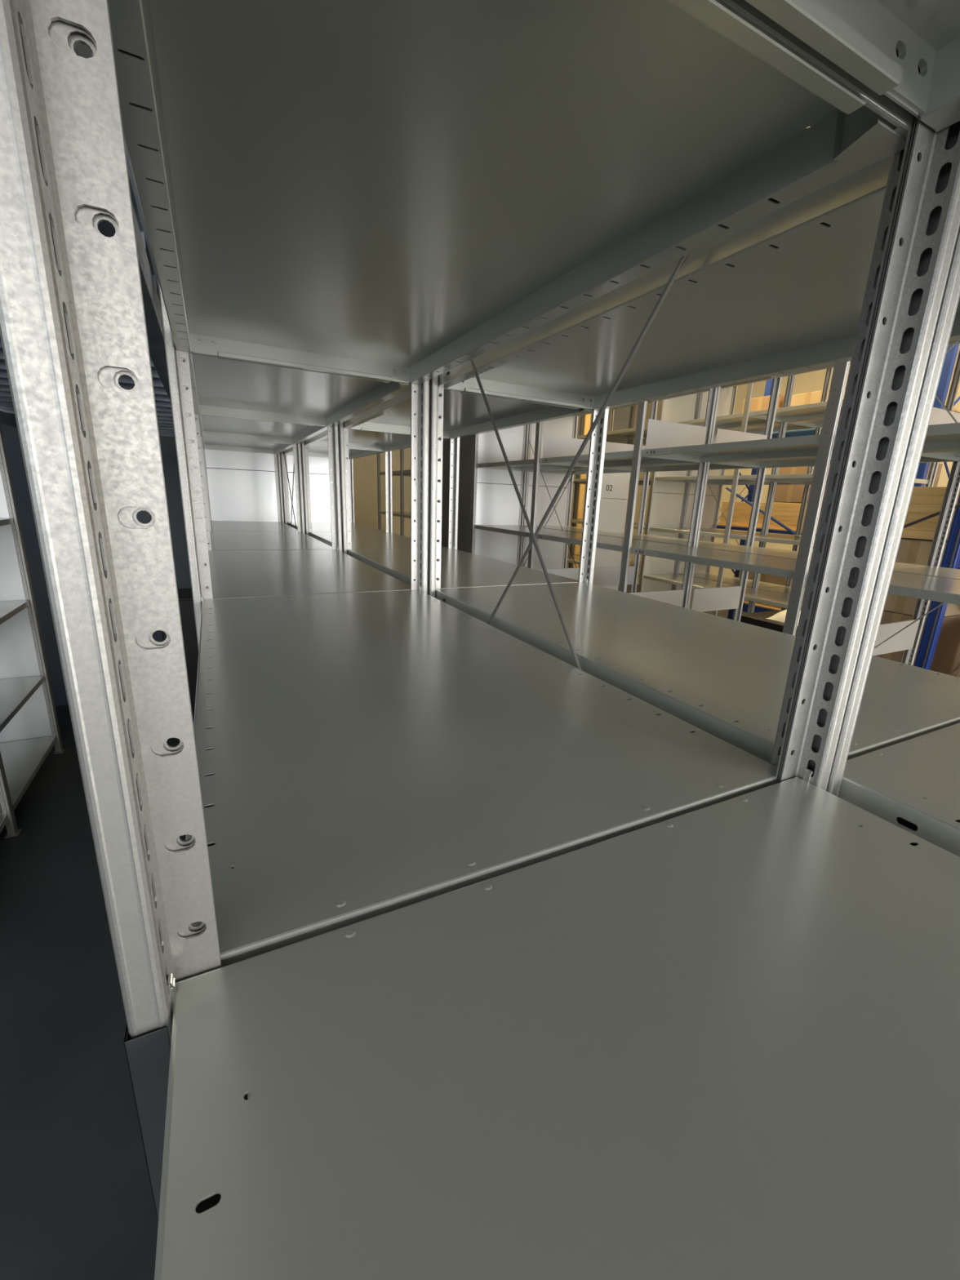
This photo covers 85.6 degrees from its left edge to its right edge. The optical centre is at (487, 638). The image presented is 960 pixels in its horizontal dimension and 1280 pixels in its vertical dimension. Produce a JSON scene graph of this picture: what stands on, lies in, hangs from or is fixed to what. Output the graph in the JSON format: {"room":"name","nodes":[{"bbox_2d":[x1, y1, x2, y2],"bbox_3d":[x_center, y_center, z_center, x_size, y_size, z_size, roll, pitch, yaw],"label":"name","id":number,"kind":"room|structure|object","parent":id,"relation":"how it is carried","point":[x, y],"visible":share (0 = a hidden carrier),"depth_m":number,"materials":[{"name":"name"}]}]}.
{"room":"warehouse","nodes":[
{"label":"warehouse","id":0,"kind":"room"},
{"bbox_2d":[0,151,191,706],"bbox_3d":[-4.269,-1.648,3.549,3.960,4.730,0.080,-5,17,-27],"label":"wall","id":1,"kind":"structure","parent":0,"point":[11,435],"depth_m":4.31,"materials":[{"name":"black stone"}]},
{"bbox_2d":[0,584,746,1279],"bbox_3d":[0.858,0.954,3.957,13.000,0.100,15.000,-5,17,-27],"label":"floor","id":2,"kind":"structure","parent":0,"point":[77,1201],"depth_m":1.72,"materials":[{"name":"concrete"}]},
{"bbox_2d":[0,813,8,832],"bbox_3d":[-2.496,-0.554,1.783,0.558,3.680,1.051,-5,17,-27],"label":"bay","id":3,"kind":"object","parent":2,"relation":"on","point":[3,818],"visible":1,"depth_m":2.74,"materials":[{"name":"metal"}]},
{"bbox_2d":[0,43,174,436],"bbox_3d":[-1.841,-1.037,2.151,1.035,0.091,4.810,-5,17,-27],"label":"ceiling","id":4,"kind":"structure","parent":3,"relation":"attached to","point":[148,281],"depth_m":1.26,"materials":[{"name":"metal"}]},
{"bbox_2d":[0,422,65,838],"bbox_3d":[-2.971,-0.814,2.673,0.558,3.680,1.085,-5,17,-27],"label":"bay","id":5,"kind":"object","parent":2,"relation":"on","point":[26,738],"visible":1,"depth_m":3.38,"materials":[{"name":"metal"}]},
{"bbox_2d":[161,588,198,707],"bbox_3d":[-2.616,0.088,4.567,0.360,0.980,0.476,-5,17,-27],"label":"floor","id":6,"kind":"structure","parent":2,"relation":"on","point":[184,595],"depth_m":4.36,"materials":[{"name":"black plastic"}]},
{"bbox_2d":[198,437,305,533],"bbox_3d":[-1.565,-0.949,3.385,0.558,3.680,1.085,-5,17,-27],"label":"bay","id":7,"kind":"object","parent":2,"relation":"on","point":[242,495],"visible":0.21,"depth_m":3.77,"materials":[{"name":"metal"}]},
{"bbox_2d":[185,388,342,565],"bbox_3d":[-1.089,-0.689,2.495,0.558,3.680,1.051,-5,17,-27],"label":"bay","id":8,"kind":"object","parent":2,"relation":"on","point":[206,426],"visible":0.12,"depth_m":2.36,"materials":[{"name":"metal"}]},
{"bbox_2d":[156,275,429,650],"bbox_3d":[-0.621,-0.433,1.619,0.558,3.680,1.051,-5,17,-27],"label":"bay","id":9,"kind":"object","parent":2,"relation":"on","point":[216,386],"visible":0.22,"depth_m":1.36,"materials":[{"name":"metal"}]},
{"bbox_2d":[280,440,392,535],"bbox_3d":[-1.084,-0.996,3.628,0.558,3.680,1.085,-5,17,-27],"label":"bay","id":10,"kind":"object","parent":2,"relation":"on","point":[314,460],"visible":0.16,"depth_m":3.93,"materials":[{"name":"metal"}]},
{"bbox_2d":[304,422,460,554],"bbox_3d":[-0.608,-0.736,2.738,0.558,3.680,1.051,-5,17,-27],"label":"bay","id":11,"kind":"object","parent":2,"relation":"on","point":[348,438],"visible":0.14,"depth_m":2.46,"materials":[{"name":"metal"}]},
{"bbox_2d":[377,448,414,536],"bbox_3d":[-1.066,-1.900,6.975,0.558,3.680,1.085,-5,17,-27],"label":"bay","id":12,"kind":"object","parent":2,"relation":"on","point":[399,473],"visible":0.09,"depth_m":6.68,"materials":[{"name":"metal"}]},
{"bbox_2d":[402,445,478,553],"bbox_3d":[-0.590,-1.640,6.085,0.558,3.680,1.051,-5,17,-27],"label":"bay","id":13,"kind":"object","parent":2,"relation":"on","point":[408,516],"visible":0.03,"depth_m":6.28,"materials":[{"name":"metal"}]},
{"bbox_2d":[343,375,608,598],"bbox_3d":[-0.141,-0.480,1.862,0.558,3.680,1.051,-5,17,-27],"label":"bay","id":14,"kind":"object","parent":2,"relation":"on","point":[453,413],"visible":0.22,"depth_m":1.61,"materials":[{"name":"metal"}]},
{"bbox_2d":[0,0,959,1225],"bbox_3d":[-0.153,-0.178,0.743,0.558,3.680,1.051,-5,17,-27],"label":"bay","id":15,"kind":"object","parent":2,"relation":"on","point":[406,191],"visible":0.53,"depth_m":0.39,"materials":[{"name":"metal"}]},
{"bbox_2d":[470,424,528,564],"bbox_3d":[-0.122,-1.384,5.209,0.558,3.680,1.051,-5,17,-27],"label":"bay","id":16,"kind":"object","parent":2,"relation":"on","point":[497,502],"visible":0.17,"depth_m":4.76,"materials":[{"name":"metal"}]},
{"bbox_2d":[436,435,473,552],"bbox_3d":[-0.376,-1.042,5.190,0.013,2.990,0.965,-5,17,-27],"label":"sheet","id":17,"kind":"object","parent":16,"relation":"attached to","point":[466,443],"visible":0.08,"depth_m":4.86,"materials":[{"name":"grey metal"}]},
{"bbox_2d":[474,421,590,580],"bbox_3d":[0.345,-1.128,4.333,0.558,3.680,1.051,-5,17,-27],"label":"bay","id":18,"kind":"object","parent":2,"relation":"on","point":[553,446],"visible":0.16,"depth_m":3.88,"materials":[{"name":"metal"}]},
{"bbox_2d":[521,416,578,569],"bbox_3d":[0.359,-1.430,5.452,0.558,3.680,1.051,-5,17,-27],"label":"bay","id":19,"kind":"object","parent":2,"relation":"on","point":[553,553],"visible":0.12,"depth_m":5.02,"materials":[{"name":"metal"}]},
{"bbox_2d":[154,0,959,1279],"bbox_3d":[0.314,0.078,-0.133,0.558,3.680,1.051,-5,17,-27],"label":"bay","id":20,"kind":"object","parent":2,"relation":"on","point":[720,1041],"visible":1,"depth_m":0.23,"materials":[{"name":"metal"}]},
{"bbox_2d":[573,413,591,568],"bbox_3d":[1.560,-2.750,8.501,0.290,4.730,0.290,-5,17,-27],"label":"column","id":21,"kind":"structure","parent":2,"relation":"on","point":[588,417],"depth_m":8.56,"materials":[{"name":"yellow metal"}]},
{"bbox_2d":[528,400,657,592],"bbox_3d":[0.826,-1.174,4.577,0.558,3.680,1.051,-5,17,-27],"label":"bay","id":22,"kind":"object","parent":2,"relation":"on","point":[606,575],"visible":0.12,"depth_m":4.28,"materials":[{"name":"metal"}]},
{"bbox_2d":[567,405,634,568],"bbox_3d":[1.290,-1.825,7.055,0.558,3.680,1.085,-5,17,-27],"label":"bay","id":23,"kind":"object","parent":2,"relation":"on","point":[570,559],"visible":0.12,"depth_m":7.16,"materials":[{"name":"metal"}]},
{"bbox_2d":[571,402,648,568],"bbox_3d":[1.771,-1.872,7.298,0.558,3.680,1.085,-5,17,-27],"label":"bay","id":24,"kind":"object","parent":2,"relation":"on","point":[624,442],"visible":0.09,"depth_m":7.49,"materials":[{"name":"metal"}]},
{"bbox_2d":[594,472,630,590],"bbox_3d":[1.212,-0.618,5.416,0.430,2.200,0.007,-5,17,-27],"label":"sheet","id":25,"kind":"object","parent":2,"relation":"on","point":[612,514],"visible":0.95,"depth_m":5.26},
{"bbox_2d":[536,386,717,608],"bbox_3d":[0.813,-0.872,3.458,0.558,3.680,1.051,-5,17,-27],"label":"bay","id":26,"kind":"object","parent":2,"relation":"on","point":[660,433],"visible":0.26,"depth_m":3.02,"materials":[{"name":"metal"}]},
{"bbox_2d":[606,392,702,591],"bbox_3d":[1.766,-1.565,6.164,0.558,3.680,1.051,-5,17,-27],"label":"bay","id":27,"kind":"object","parent":2,"relation":"on","point":[667,500],"visible":0.27,"depth_m":5.74,"materials":[{"name":"metal"}]},
{"bbox_2d":[629,386,737,612],"bbox_3d":[2.246,-1.611,6.408,0.558,3.680,1.051,-5,17,-27],"label":"bay","id":28,"kind":"object","parent":2,"relation":"on","point":[727,396],"visible":0.12,"depth_m":5.96,"materials":[{"name":"metal"}]},
{"bbox_2d":[597,376,782,622],"bbox_3d":[1.294,-0.918,3.701,0.558,3.680,1.051,-5,17,-27],"label":"bay","id":29,"kind":"object","parent":2,"relation":"on","point":[704,599],"visible":0.26,"depth_m":3.38,"materials":[{"name":"metal"}]},
{"bbox_2d":[435,154,959,796],"bbox_3d":[0.327,-0.224,0.987,0.558,3.680,1.051,-5,17,-27],"label":"bay","id":30,"kind":"object","parent":2,"relation":"on","point":[783,291],"visible":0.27,"depth_m":0.79,"materials":[{"name":"metal"}]},
{"bbox_2d":[643,374,794,615],"bbox_3d":[2.233,-1.310,5.289,0.558,3.680,1.051,-5,17,-27],"label":"bay","id":31,"kind":"object","parent":2,"relation":"on","point":[743,420],"visible":0.31,"depth_m":5.00,"materials":[{"name":"metal"}]},
{"bbox_2d":[630,360,850,635],"bbox_3d":[1.281,-0.616,2.582,0.558,3.680,1.051,-5,17,-27],"label":"bay","id":32,"kind":"object","parent":2,"relation":"on","point":[820,446],"visible":0.2,"depth_m":2.24,"materials":[{"name":"metal"}]},
{"bbox_2d":[678,367,832,613],"bbox_3d":[2.714,-1.356,5.532,0.558,3.680,1.051,-5,17,-27],"label":"bay","id":33,"kind":"object","parent":2,"relation":"on","point":[760,428],"visible":0.3,"depth_m":5.26,"materials":[{"name":"metal"}]},
{"bbox_2d":[728,399,843,610],"bbox_3d":[2.701,-1.054,4.413,0.558,3.680,1.051,-5,17,-27],"label":"bay","id":34,"kind":"object","parent":2,"relation":"on","point":[812,411],"visible":0.16,"depth_m":4.52,"materials":[{"name":"metal"}]},
{"bbox_2d":[697,340,959,665],"bbox_3d":[1.762,-0.663,2.825,0.558,3.680,1.051,-5,17,-27],"label":"bay","id":35,"kind":"object","parent":2,"relation":"on","point":[907,640],"visible":0.16,"depth_m":2.57,"materials":[{"name":"metal"}]},
{"bbox_2d":[716,343,959,619],"bbox_3d":[4.095,-1.665,6.461,0.926,3.900,2.570,-5,17,-27],"label":"rack","id":36,"kind":"object","parent":2,"relation":"on","point":[950,357],"visible":0.07,"depth_m":6.35,"materials":[{"name":"blue metal"}]},
{"bbox_2d":[743,600,781,611],"bbox_3d":[4.076,-0.395,6.822,0.808,0.020,2.350,-5,17,-27],"label":"boards","id":37,"kind":"object","parent":36,"relation":"on","point":[744,602],"visible":0.02,"depth_m":6.79,"materials":[{"name":"brown wood"}]},
{"bbox_2d":[738,570,806,609],"bbox_3d":[3.933,-0.746,7.005,0.661,0.551,0.750,-5,17,-27],"label":"carton","id":38,"kind":"object","parent":37,"relation":"on","point":[763,578],"visible":0.09,"depth_m":6.77,"materials":[{"name":"brown cardboard"}]},
{"bbox_2d":[716,524,817,533],"bbox_3d":[4.115,-1.359,6.561,0.808,0.020,2.350,-5,17,-27],"label":"boards","id":39,"kind":"object","parent":36,"relation":"on","point":[723,525],"visible":0.07,"depth_m":6.79,"materials":[{"name":"brown wood"}]},
{"bbox_2d":[719,520,803,530],"bbox_3d":[3.883,-1.514,6.959,0.660,0.052,1.280,-5,17,-27],"label":"plank","id":40,"kind":"object","parent":39,"relation":"on","point":[735,523],"visible":0.33,"depth_m":6.81,"materials":[{"name":"brown wood"}]},
{"bbox_2d":[720,516,804,525],"bbox_3d":[3.885,-1.564,6.946,0.660,0.052,1.280,-5,17,-27],"label":"plank","id":41,"kind":"object","parent":40,"relation":"on","point":[722,518],"visible":0.33,"depth_m":6.80,"materials":[{"name":"brown wood"}]},
{"bbox_2d":[720,512,804,521],"bbox_3d":[3.887,-1.615,6.932,0.660,0.052,1.280,-5,17,-27],"label":"plank","id":42,"kind":"object","parent":41,"relation":"on","point":[735,515],"visible":0.29,"depth_m":6.76,"materials":[{"name":"brown wood"}]},
{"bbox_2d":[721,509,805,516],"bbox_3d":[3.889,-1.666,6.918,0.660,0.052,1.280,-5,17,-27],"label":"plank","id":43,"kind":"object","parent":42,"relation":"on","point":[735,511],"visible":0.33,"depth_m":6.63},
{"bbox_2d":[721,505,806,512],"bbox_3d":[3.891,-1.716,6.905,0.660,0.052,1.280,-5,17,-27],"label":"plank","id":44,"kind":"object","parent":43,"relation":"on","point":[724,507],"visible":0.33,"depth_m":6.63,"materials":[{"name":"brown wood"}]},
{"bbox_2d":[722,501,807,507],"bbox_3d":[3.893,-1.767,6.891,0.660,0.052,1.280,-5,17,-27],"label":"plank","id":45,"kind":"object","parent":44,"relation":"on","point":[724,503],"visible":0.34,"depth_m":6.61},
{"bbox_2d":[766,466,814,503],"bbox_3d":[4.048,-1.935,6.550,0.661,0.441,0.600,-5,17,-27],"label":"carton","id":46,"kind":"object","parent":45,"relation":"on","point":[784,493],"visible":0.27,"depth_m":6.42,"materials":[{"name":"brown cardboard"}]},
{"bbox_2d":[816,462,942,531],"bbox_3d":[4.412,-1.583,5.899,0.662,0.781,0.840,-5,17,-27],"label":"carton","id":47,"kind":"object","parent":39,"relation":"on","point":[940,466],"visible":0.04,"depth_m":5.60,"materials":[{"name":"brown cardboard"}]},
{"bbox_2d":[943,407,959,413],"bbox_3d":[4.165,-2.594,6.227,0.808,0.020,2.350,-5,17,-27],"label":"boards","id":48,"kind":"object","parent":36,"relation":"on","point":[953,410],"visible":0.09,"depth_m":5.25,"materials":[{"name":"brown wood"}]},
{"bbox_2d":[742,393,784,413],"bbox_3d":[3.775,-2.960,6.830,0.601,0.341,0.520,-5,17,-27],"label":"carton","id":49,"kind":"object","parent":48,"relation":"on","point":[761,403],"visible":0.28,"depth_m":6.65,"materials":[{"name":"brown cardboard"}]},
{"bbox_2d":[782,389,844,406],"bbox_3d":[4.061,-2.784,6.298,0.601,0.301,0.620,-5,17,-27],"label":"carton","id":50,"kind":"object","parent":48,"relation":"on","point":[812,397],"visible":0.21,"depth_m":6.14,"materials":[{"name":"brown cardboard"}]},
{"bbox_2d":[757,342,959,596],"bbox_3d":[3.182,-1.100,4.656,0.558,3.680,1.051,-5,17,-27],"label":"bay","id":51,"kind":"object","parent":2,"relation":"on","point":[816,423],"visible":0.12,"depth_m":4.26,"materials":[{"name":"metal"}]},
{"bbox_2d":[806,394,959,648],"bbox_3d":[1.749,-0.361,1.706,0.558,3.680,1.051,-5,17,-27],"label":"bay","id":52,"kind":"object","parent":2,"relation":"on","point":[943,437],"visible":0.08,"depth_m":1.85,"materials":[{"name":"metal"}]},
{"bbox_2d":[946,339,959,353],"bbox_3d":[2.032,-1.530,1.532,0.012,1.194,0.990,-5,17,-27],"label":"brace","id":53,"kind":"object","parent":52,"relation":"attached to","point":[957,340],"visible":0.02,"depth_m":2.03,"materials":[{"name":"metal"}]},
{"bbox_2d":[838,722,959,857],"bbox_3d":[0.795,0.032,0.111,0.558,3.680,1.051,-5,17,-27],"label":"bay","id":54,"kind":"object","parent":2,"relation":"on","point":[913,784],"visible":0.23,"depth_m":0.48,"materials":[{"name":"metal"}]},
{"bbox_2d":[893,449,959,579],"bbox_3d":[2.230,-0.407,1.949,0.558,3.680,1.051,-5,17,-27],"label":"bay","id":55,"kind":"object","parent":2,"relation":"on","point":[953,455],"visible":0.09,"depth_m":2.32,"materials":[{"name":"metal"}]},
{"bbox_2d":[914,494,959,670],"bbox_3d":[4.318,-0.560,2.791,1.220,3.700,2.545,-5,17,-27],"label":"rack","id":56,"kind":"object","parent":2,"relation":"on","point":[955,526],"visible":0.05,"depth_m":3.73,"materials":[{"name":"blue metal"}]},
{"bbox_2d":[903,503,959,668],"bbox_3d":[3.098,-0.035,3.968,0.022,1.978,0.501,-5,17,-27],"label":"brace","id":57,"kind":"object","parent":56,"relation":"attached to","point":[958,504],"visible":0.46,"depth_m":3.71,"materials":[{"name":"metal"}]},
{"bbox_3d":[4.189,0.633,3.038,0.808,0.020,2.270,-5,17,-27],"label":"boards","id":58,"kind":"object","parent":56,"relation":"on","visible":0},
{"bbox_2d":[955,663,959,677],"bbox_3d":[3.801,0.190,3.620,0.621,0.501,0.560,-5,17,-27],"label":"carton","id":59,"kind":"object","parent":58,"relation":"on","point":[957,675],"visible":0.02,"depth_m":3.74,"materials":[{"name":"brown cardboard"}]},
{"bbox_3d":[3.568,0.584,4.466,0.901,0.561,0.420,-5,17,-27],"label":"carton","id":60,"kind":"object","parent":2,"relation":"on","visible":0},
{"bbox_2d":[874,610,959,676],"bbox_3d":[3.591,0.039,4.318,0.901,0.561,0.420,-5,17,-27],"label":"carton","id":61,"kind":"object","parent":60,"relation":"on","point":[946,658],"visible":0.2,"depth_m":4.10,"materials":[{"name":"brown cardboard"}]},
{"bbox_2d":[883,537,959,617],"bbox_3d":[3.613,-0.506,4.171,0.901,0.561,0.420,-5,17,-27],"label":"carton","id":62,"kind":"object","parent":61,"relation":"on","point":[912,551],"visible":0.3,"depth_m":3.96,"materials":[{"name":"brown cardboard"}]},
{"bbox_2d":[901,529,949,541],"bbox_3d":[3.608,-0.814,4.079,0.900,0.062,0.440,-5,17,-27],"label":"plank","id":63,"kind":"object","parent":62,"relation":"on","point":[912,534],"visible":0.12,"depth_m":3.86,"materials":[{"name":"brown wood"}]},
{"bbox_2d":[902,520,951,532],"bbox_3d":[3.611,-0.874,4.062,0.900,0.062,0.440,-5,17,-27],"label":"plank","id":64,"kind":"object","parent":63,"relation":"on","point":[922,526],"visible":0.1,"depth_m":3.83,"materials":[{"name":"brown wood"}]},
{"bbox_2d":[905,512,954,523],"bbox_3d":[3.613,-0.934,4.046,0.900,0.062,0.440,-5,17,-27],"label":"plank","id":65,"kind":"object","parent":64,"relation":"on","point":[911,517],"visible":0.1,"depth_m":3.84,"materials":[{"name":"brown wood"}]},
{"bbox_2d":[906,503,955,514],"bbox_3d":[3.615,-0.994,4.030,0.900,0.062,0.440,-5,17,-27],"label":"plank","id":66,"kind":"object","parent":65,"relation":"on","point":[921,508],"visible":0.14,"depth_m":3.81,"materials":[{"name":"brown wood"}]},
{"bbox_2d":[909,495,959,505],"bbox_3d":[3.618,-1.055,4.013,0.900,0.062,0.440,-5,17,-27],"label":"plank","id":67,"kind":"object","parent":66,"relation":"on","point":[915,500],"visible":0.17,"depth_m":3.80,"materials":[{"name":"brown wood"}]},
{"bbox_2d":[911,486,959,496],"bbox_3d":[3.620,-1.115,3.997,0.900,0.062,0.440,-5,17,-27],"label":"plank","id":68,"kind":"object","parent":67,"relation":"on","point":[917,491],"visible":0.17,"depth_m":3.78,"materials":[{"name":"brown wood"}]},
{"bbox_3d":[2.098,0.520,3.849,0.500,0.889,0.660,-5,17,-27],"label":"trolley","id":69,"kind":"object","parent":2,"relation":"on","visible":0},
{"bbox_2d":[740,610,797,635],"bbox_3d":[2.114,-0.018,3.677,0.419,0.240,0.506,-5,17,-27],"label":"case","id":70,"kind":"object","parent":69,"relation":"on","point":[757,619],"visible":0.1,"depth_m":3.66,"materials":[{"name":"black plastic"}]},
{"bbox_2d":[765,609,800,625],"bbox_3d":[2.110,-0.157,3.564,0.220,0.082,0.260,-5,17,-27],"label":"bag","id":71,"kind":"object","parent":70,"relation":"on","point":[780,616],"visible":0.3,"depth_m":3.57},
{"bbox_2d":[204,406,631,568],"bbox_3d":[-2.491,-3.259,9.777,13.000,4.730,0.100,-5,17,-27],"label":"wall","id":72,"kind":"structure","parent":0,"point":[365,468],"depth_m":10.09,"materials":[{"name":"beige paint"}]},
{"bbox_2d":[621,344,959,584],"bbox_3d":[6.776,-1.935,6.274,0.100,4.730,15.000,-5,17,-27],"label":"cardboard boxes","id":73,"kind":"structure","parent":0,"point":[812,381],"depth_m":9.46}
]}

